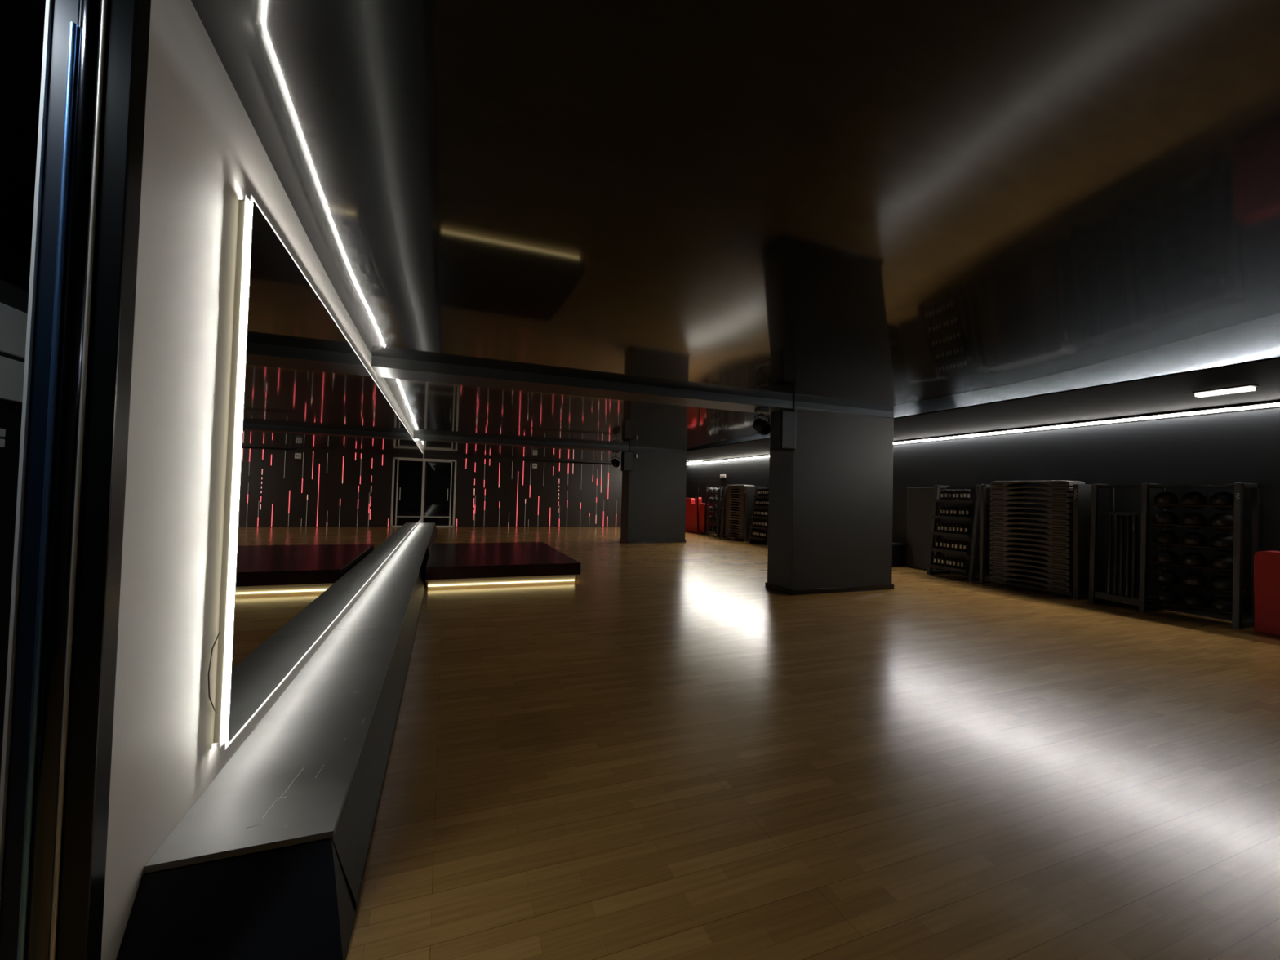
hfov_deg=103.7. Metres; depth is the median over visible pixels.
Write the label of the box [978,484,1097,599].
rack
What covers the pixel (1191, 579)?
medicine ball
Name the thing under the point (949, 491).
dumbbell
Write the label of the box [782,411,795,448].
grille
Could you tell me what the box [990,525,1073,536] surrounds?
step
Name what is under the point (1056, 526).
step
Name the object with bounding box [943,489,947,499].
dumbbell
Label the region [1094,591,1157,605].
tray
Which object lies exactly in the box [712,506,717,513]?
medicine ball
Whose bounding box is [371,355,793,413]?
beam
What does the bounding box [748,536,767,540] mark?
shelf
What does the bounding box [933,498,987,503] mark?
shelf
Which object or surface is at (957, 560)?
dumbbell
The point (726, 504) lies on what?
step
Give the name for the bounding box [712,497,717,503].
medicine ball
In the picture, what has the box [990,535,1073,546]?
step
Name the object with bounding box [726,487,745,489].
step
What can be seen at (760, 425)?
spotlight
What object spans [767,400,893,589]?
column
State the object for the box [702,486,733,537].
ball rack
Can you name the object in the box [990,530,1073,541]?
step
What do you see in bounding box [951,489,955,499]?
dumbbell
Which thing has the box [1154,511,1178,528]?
medicine ball
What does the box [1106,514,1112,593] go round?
bar
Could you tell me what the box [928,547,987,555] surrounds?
shelf
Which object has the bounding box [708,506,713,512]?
medicine ball
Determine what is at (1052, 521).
step
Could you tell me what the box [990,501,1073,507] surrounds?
step
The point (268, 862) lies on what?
bench
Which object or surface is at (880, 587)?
baseboard
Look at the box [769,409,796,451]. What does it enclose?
wall speaker
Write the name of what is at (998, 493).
step
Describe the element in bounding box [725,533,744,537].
step
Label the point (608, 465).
light line
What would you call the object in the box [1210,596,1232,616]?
medicine ball
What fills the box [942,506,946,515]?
dumbbell
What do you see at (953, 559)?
dumbbell
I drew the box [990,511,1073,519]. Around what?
step
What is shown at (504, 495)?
wall
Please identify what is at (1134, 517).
bar
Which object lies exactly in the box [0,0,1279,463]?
ceiling
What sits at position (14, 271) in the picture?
wall
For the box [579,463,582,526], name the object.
light line
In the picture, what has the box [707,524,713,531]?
medicine ball
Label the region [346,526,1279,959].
floor
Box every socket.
[0,428,5,436]
[0,438,4,447]
[532,463,537,468]
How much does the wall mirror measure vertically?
1.997 m
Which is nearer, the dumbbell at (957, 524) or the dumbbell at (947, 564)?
the dumbbell at (957, 524)
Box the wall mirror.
[207,194,422,749]
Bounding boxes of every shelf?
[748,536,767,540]
[749,525,768,529]
[751,505,768,508]
[751,515,768,519]
[753,495,768,497]
[927,564,987,573]
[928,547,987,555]
[930,531,987,537]
[932,515,987,520]
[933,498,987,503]
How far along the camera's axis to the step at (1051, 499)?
7.41 m
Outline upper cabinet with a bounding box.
[0,279,28,404]
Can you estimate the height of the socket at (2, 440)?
0.032 m
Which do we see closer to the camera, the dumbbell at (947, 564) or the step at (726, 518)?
the dumbbell at (947, 564)
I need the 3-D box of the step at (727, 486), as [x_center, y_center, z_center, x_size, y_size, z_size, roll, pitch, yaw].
[3.008,0.186,15.107,0.364,0.076,1.000,2,-2,-21]
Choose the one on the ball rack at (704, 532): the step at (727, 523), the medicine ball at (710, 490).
the medicine ball at (710, 490)
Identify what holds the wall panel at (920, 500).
on the floor
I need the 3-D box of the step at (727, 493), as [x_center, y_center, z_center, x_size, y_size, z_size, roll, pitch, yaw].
[3.002,0.419,15.101,0.364,0.076,1.000,2,-2,-21]
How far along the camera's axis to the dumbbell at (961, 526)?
8.40 m
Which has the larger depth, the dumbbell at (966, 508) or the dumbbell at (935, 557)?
the dumbbell at (935, 557)
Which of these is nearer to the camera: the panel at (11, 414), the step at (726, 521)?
the panel at (11, 414)
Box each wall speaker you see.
[620,451,632,471]
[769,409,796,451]
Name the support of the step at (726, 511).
on the step at (726, 513)
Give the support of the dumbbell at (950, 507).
on the dumbbell rack at (971, 557)
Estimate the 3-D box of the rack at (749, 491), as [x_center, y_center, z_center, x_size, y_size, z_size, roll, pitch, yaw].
[3.002,0.993,15.111,0.480,1.580,1.238,2,-2,-21]
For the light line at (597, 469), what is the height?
2.050 m
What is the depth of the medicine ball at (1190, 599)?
5.83 m
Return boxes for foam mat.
[684,497,694,531]
[690,503,694,532]
[694,497,702,533]
[698,503,707,533]
[1253,551,1279,635]
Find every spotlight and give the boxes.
[611,450,619,467]
[752,407,770,435]
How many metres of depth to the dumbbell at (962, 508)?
8.42 m
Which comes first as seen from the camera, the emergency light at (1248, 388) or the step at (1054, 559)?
the emergency light at (1248, 388)
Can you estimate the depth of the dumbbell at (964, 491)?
8.44 m
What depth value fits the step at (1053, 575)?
7.42 m
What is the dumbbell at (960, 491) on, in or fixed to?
on the dumbbell rack at (971, 557)
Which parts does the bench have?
skirting, skirting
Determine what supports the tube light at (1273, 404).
attached to the wall at (1230, 447)
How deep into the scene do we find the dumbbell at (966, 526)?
8.34 m
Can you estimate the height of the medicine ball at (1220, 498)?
0.210 m
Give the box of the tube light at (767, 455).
[686,454,769,465]
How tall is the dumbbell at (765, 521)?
0.232 m
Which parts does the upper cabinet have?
flap door, flap door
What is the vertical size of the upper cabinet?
0.460 m
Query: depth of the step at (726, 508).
15.08 m
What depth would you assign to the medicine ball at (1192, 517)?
5.85 m
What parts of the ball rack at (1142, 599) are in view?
frame, frame, rail, ball rail, ball rail, ball rail, ball rail, ball rail, ball rail, frame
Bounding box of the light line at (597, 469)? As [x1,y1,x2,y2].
[595,469,597,511]
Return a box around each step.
[725,502,745,506]
[725,505,745,508]
[725,507,745,511]
[725,510,745,514]
[725,512,744,516]
[725,515,744,519]
[725,517,744,522]
[725,520,744,524]
[725,522,744,527]
[725,525,744,529]
[725,528,744,533]
[725,530,744,535]
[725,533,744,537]
[726,484,755,487]
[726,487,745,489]
[726,489,745,493]
[726,492,745,495]
[726,494,745,497]
[726,497,745,500]
[726,500,745,503]
[989,545,1073,558]
[989,550,1073,564]
[989,555,1073,569]
[989,560,1073,575]
[989,564,1073,581]
[989,569,1073,586]
[989,574,1073,592]
[990,480,1084,486]
[990,485,1073,491]
[990,490,1073,497]
[990,495,1073,502]
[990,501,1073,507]
[990,506,1073,513]
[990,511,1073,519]
[990,515,1073,524]
[990,520,1073,530]
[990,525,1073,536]
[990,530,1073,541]
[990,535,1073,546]
[990,540,1073,552]
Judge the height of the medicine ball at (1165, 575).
0.210 m
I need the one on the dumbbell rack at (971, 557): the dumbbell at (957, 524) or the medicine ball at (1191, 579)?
the dumbbell at (957, 524)
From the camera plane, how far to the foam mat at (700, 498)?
17.28 m
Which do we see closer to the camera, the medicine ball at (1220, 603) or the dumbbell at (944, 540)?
the medicine ball at (1220, 603)
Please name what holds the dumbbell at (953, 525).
on the dumbbell rack at (971, 557)
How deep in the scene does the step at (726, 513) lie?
15.16 m
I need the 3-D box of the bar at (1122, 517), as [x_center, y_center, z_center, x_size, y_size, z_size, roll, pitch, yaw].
[6.210,0.944,6.488,0.158,1.074,0.052,3,-2,-40]
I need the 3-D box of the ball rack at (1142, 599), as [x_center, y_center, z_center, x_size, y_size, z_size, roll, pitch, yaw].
[6.447,0.836,6.158,0.480,1.580,1.365,2,-2,-21]
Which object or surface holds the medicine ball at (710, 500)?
on the ball rack at (704, 532)
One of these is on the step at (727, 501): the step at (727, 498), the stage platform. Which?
the step at (727, 498)
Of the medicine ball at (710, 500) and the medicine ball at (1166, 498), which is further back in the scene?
the medicine ball at (710, 500)
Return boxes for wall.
[0,248,30,292]
[101,0,424,959]
[424,453,622,527]
[685,400,1279,621]
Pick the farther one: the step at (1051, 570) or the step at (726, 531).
the step at (726, 531)
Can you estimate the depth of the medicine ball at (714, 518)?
16.29 m
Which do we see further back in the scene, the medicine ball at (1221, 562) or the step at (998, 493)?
the step at (998, 493)
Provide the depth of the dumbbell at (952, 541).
8.51 m
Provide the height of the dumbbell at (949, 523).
0.200 m
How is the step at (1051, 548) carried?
on the step at (1051, 553)
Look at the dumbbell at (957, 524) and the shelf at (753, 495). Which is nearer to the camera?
the dumbbell at (957, 524)
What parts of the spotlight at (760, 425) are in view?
mount plate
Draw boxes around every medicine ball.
[707,515,713,522]
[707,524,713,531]
[708,488,713,493]
[708,497,713,503]
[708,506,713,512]
[711,515,717,522]
[711,525,717,532]
[712,488,718,493]
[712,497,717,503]
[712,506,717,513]
[1153,491,1178,508]
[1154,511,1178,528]
[1154,530,1178,547]
[1154,550,1178,567]
[1154,568,1178,586]
[1154,588,1178,606]
[1180,491,1207,509]
[1180,511,1207,529]
[1181,532,1207,550]
[1181,551,1207,570]
[1181,572,1207,591]
[1181,592,1207,610]
[1209,492,1234,510]
[1209,512,1233,531]
[1209,533,1233,552]
[1209,555,1233,573]
[1209,575,1232,595]
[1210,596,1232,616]
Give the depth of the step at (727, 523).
15.06 m
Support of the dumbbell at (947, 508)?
on the dumbbell rack at (971, 557)
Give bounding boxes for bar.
[521,448,613,465]
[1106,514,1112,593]
[1111,511,1119,594]
[1118,515,1124,595]
[1124,515,1131,596]
[1130,515,1137,597]
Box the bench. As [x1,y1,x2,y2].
[115,522,437,959]
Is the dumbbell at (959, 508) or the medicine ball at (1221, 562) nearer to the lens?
the medicine ball at (1221, 562)
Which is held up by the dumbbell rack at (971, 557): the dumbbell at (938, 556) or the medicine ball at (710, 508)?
the dumbbell at (938, 556)
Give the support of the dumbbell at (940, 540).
on the dumbbell rack at (971, 557)
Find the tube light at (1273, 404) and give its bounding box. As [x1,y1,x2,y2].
[893,401,1279,444]
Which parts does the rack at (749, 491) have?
frame, rail, frame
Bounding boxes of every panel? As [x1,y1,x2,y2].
[0,400,22,782]
[906,487,940,570]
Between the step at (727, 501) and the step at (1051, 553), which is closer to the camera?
the step at (1051, 553)
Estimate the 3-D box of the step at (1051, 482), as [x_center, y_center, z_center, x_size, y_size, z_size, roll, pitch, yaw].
[5.919,0.053,7.544,0.364,0.076,1.090,2,-2,-21]
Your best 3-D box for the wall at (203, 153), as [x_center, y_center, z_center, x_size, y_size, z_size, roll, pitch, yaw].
[-4.328,0.062,9.012,0.150,2.750,16.870,2,-2,-21]
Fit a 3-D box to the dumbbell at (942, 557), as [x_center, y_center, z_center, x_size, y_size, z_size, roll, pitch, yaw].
[5.195,1.403,8.637,0.059,0.198,0.062,2,-2,-21]
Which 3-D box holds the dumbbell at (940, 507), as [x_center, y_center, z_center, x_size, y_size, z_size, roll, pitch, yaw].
[5.289,0.557,8.836,0.058,0.195,0.062,2,-2,-21]
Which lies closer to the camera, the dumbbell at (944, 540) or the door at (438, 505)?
the dumbbell at (944, 540)
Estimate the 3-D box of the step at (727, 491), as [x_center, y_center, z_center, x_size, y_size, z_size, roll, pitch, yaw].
[3.004,0.341,15.103,0.364,0.076,1.000,2,-2,-21]
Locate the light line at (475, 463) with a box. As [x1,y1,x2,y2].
[473,462,475,511]
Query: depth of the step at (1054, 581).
7.43 m
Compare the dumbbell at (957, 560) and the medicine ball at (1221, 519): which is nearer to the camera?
the medicine ball at (1221, 519)
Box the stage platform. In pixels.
[425,542,580,590]
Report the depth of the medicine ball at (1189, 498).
5.86 m
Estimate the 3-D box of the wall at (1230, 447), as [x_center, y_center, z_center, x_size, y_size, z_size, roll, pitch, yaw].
[5.116,0.339,10.643,0.200,2.750,21.000,2,-2,-21]
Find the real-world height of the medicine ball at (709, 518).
0.210 m
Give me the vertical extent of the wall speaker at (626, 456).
0.500 m
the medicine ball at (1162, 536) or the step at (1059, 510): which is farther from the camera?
the step at (1059, 510)
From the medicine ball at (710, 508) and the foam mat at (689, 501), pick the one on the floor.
the foam mat at (689, 501)
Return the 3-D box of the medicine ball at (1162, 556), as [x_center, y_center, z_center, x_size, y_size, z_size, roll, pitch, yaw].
[6.403,0.955,6.121,0.211,0.210,0.210,2,-2,-21]
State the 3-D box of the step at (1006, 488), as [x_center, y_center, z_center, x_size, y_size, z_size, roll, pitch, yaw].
[5.917,0.131,7.542,0.364,0.076,1.090,2,-2,-21]
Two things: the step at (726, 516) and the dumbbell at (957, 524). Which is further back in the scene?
the step at (726, 516)
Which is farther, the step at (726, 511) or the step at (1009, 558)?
the step at (726, 511)
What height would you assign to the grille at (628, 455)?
0.470 m
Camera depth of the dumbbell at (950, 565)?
8.49 m
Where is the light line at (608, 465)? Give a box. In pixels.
[606,465,608,526]
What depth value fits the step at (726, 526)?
15.11 m
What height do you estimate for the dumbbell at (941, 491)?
0.193 m
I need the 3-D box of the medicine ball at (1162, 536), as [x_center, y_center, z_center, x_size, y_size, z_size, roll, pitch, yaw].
[6.409,0.720,6.128,0.211,0.210,0.210,2,-2,-21]
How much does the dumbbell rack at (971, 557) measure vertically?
1.580 m
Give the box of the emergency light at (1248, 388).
[1191,384,1258,397]
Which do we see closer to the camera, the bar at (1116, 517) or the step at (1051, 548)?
the bar at (1116, 517)
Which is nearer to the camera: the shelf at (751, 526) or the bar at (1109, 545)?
the bar at (1109, 545)
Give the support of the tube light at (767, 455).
attached to the wall at (1230, 447)
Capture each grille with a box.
[624,451,632,470]
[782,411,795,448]
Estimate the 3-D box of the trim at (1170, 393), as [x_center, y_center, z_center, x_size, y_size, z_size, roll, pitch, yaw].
[3.931,-0.825,10.208,2.400,0.015,20.600,2,-2,-21]
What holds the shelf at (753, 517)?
attached to the dumbbell rack at (755, 495)
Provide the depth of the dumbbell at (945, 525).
8.66 m
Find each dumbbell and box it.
[764,520,767,528]
[933,555,937,565]
[934,537,938,548]
[937,522,940,532]
[937,555,940,565]
[938,506,942,515]
[939,538,942,549]
[940,489,944,499]
[940,522,944,532]
[940,555,944,566]
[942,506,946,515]
[942,538,946,549]
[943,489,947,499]
[943,523,947,533]
[945,506,949,515]
[945,555,949,567]
[946,539,950,550]
[947,489,951,499]
[948,522,951,533]
[948,556,952,567]
[949,506,953,516]
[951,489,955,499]
[951,523,955,533]
[951,540,954,551]
[951,557,956,568]
[952,506,957,516]
[954,540,958,551]
[955,489,959,499]
[955,523,959,533]
[955,558,959,568]
[957,506,961,516]
[958,540,963,551]
[959,489,962,499]
[959,524,964,534]
[960,506,965,516]
[960,558,964,569]
[962,489,966,499]
[962,541,966,551]
[964,506,969,517]
[964,524,968,534]
[966,489,970,499]
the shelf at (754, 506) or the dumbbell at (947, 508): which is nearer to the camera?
the dumbbell at (947, 508)
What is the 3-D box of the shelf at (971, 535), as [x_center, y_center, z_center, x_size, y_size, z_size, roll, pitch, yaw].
[5.463,0.934,8.634,0.455,0.050,0.700,2,-2,-21]
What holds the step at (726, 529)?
on the step at (726, 531)
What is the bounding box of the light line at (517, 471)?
[515,471,518,526]
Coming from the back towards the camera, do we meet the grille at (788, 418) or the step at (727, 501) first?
the step at (727, 501)
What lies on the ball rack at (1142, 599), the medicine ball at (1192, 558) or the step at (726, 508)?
the medicine ball at (1192, 558)
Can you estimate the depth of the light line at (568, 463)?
18.67 m
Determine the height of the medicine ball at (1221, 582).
0.210 m
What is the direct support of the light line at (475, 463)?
attached to the wall at (504, 495)
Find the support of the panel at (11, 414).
on the floor
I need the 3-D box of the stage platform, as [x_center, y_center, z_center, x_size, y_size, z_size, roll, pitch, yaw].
[-2.330,1.319,8.189,2.030,0.292,3.000,2,-2,-21]
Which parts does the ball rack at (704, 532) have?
frame, frame, frame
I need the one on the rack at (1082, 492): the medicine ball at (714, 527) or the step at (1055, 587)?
the step at (1055, 587)
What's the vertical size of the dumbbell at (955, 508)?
0.196 m
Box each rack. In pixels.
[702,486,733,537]
[721,486,759,541]
[748,486,768,546]
[926,484,993,582]
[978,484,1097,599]
[1088,482,1260,629]
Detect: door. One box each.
[0,0,151,959]
[422,458,457,527]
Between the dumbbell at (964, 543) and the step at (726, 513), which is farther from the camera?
the step at (726, 513)
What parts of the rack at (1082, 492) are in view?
frame, rail, frame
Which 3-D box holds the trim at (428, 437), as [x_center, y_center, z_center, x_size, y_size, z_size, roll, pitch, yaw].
[-1.991,-0.940,12.758,6.830,0.250,0.490,2,-2,-21]
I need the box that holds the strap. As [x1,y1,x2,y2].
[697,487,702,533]
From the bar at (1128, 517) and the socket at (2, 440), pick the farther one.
the bar at (1128, 517)
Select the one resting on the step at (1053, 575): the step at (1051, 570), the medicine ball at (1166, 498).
the step at (1051, 570)
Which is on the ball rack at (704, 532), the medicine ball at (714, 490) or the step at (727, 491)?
the medicine ball at (714, 490)
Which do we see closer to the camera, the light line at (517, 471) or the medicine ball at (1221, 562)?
the medicine ball at (1221, 562)
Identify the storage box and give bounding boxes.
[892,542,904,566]
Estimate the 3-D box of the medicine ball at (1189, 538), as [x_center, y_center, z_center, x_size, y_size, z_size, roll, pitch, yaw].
[6.496,0.716,5.901,0.211,0.210,0.210,2,-2,-21]
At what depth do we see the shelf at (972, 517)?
8.58 m
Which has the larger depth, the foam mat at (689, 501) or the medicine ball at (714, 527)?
the foam mat at (689, 501)
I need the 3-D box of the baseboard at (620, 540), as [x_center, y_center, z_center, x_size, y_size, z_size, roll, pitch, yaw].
[0.346,1.641,13.629,1.709,0.075,0.604,2,-2,-21]
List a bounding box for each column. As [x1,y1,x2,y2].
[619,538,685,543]
[620,446,687,540]
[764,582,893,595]
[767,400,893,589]
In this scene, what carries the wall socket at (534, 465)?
attached to the wall at (504, 495)
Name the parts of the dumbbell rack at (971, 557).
frame, panel, frame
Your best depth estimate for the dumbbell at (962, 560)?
8.29 m
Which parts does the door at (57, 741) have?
edge trim, round post, casing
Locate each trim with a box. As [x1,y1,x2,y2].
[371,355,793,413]
[413,433,629,452]
[686,356,1279,461]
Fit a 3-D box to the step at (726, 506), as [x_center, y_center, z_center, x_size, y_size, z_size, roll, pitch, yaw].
[2.993,0.806,15.090,0.364,0.076,1.000,2,-2,-21]
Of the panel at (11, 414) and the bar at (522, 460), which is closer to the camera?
the panel at (11, 414)
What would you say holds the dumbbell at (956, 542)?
on the dumbbell rack at (971, 557)
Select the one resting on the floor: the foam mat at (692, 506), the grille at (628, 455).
the foam mat at (692, 506)
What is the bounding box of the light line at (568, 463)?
[566,462,568,520]
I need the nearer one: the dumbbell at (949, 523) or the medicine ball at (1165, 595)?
the medicine ball at (1165, 595)
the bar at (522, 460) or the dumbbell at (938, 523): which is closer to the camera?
the dumbbell at (938, 523)
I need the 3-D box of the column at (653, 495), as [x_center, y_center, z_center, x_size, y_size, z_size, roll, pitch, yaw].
[0.377,0.414,13.662,1.665,2.530,0.560,2,-2,-21]
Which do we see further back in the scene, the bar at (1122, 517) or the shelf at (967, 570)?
the shelf at (967, 570)
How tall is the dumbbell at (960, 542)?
0.203 m
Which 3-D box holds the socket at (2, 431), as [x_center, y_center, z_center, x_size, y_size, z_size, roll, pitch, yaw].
[-2.469,-0.184,1.936,0.008,0.032,0.060,2,-2,-21]
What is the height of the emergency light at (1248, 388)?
0.049 m
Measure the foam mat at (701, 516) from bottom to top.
1.020 m
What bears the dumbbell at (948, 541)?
on the dumbbell rack at (971, 557)
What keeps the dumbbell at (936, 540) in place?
on the dumbbell rack at (971, 557)
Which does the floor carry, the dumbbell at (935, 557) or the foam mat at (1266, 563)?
the foam mat at (1266, 563)
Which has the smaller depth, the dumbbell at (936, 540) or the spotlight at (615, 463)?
the dumbbell at (936, 540)
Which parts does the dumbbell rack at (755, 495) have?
panel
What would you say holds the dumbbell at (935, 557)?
on the dumbbell rack at (971, 557)
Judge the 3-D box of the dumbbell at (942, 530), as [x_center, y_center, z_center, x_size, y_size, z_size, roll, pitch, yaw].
[5.253,0.835,8.743,0.061,0.202,0.064,2,-2,-21]
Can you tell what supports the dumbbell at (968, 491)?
on the dumbbell rack at (971, 557)
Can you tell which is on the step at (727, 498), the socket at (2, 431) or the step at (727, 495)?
the step at (727, 495)
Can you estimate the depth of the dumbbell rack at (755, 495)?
14.07 m

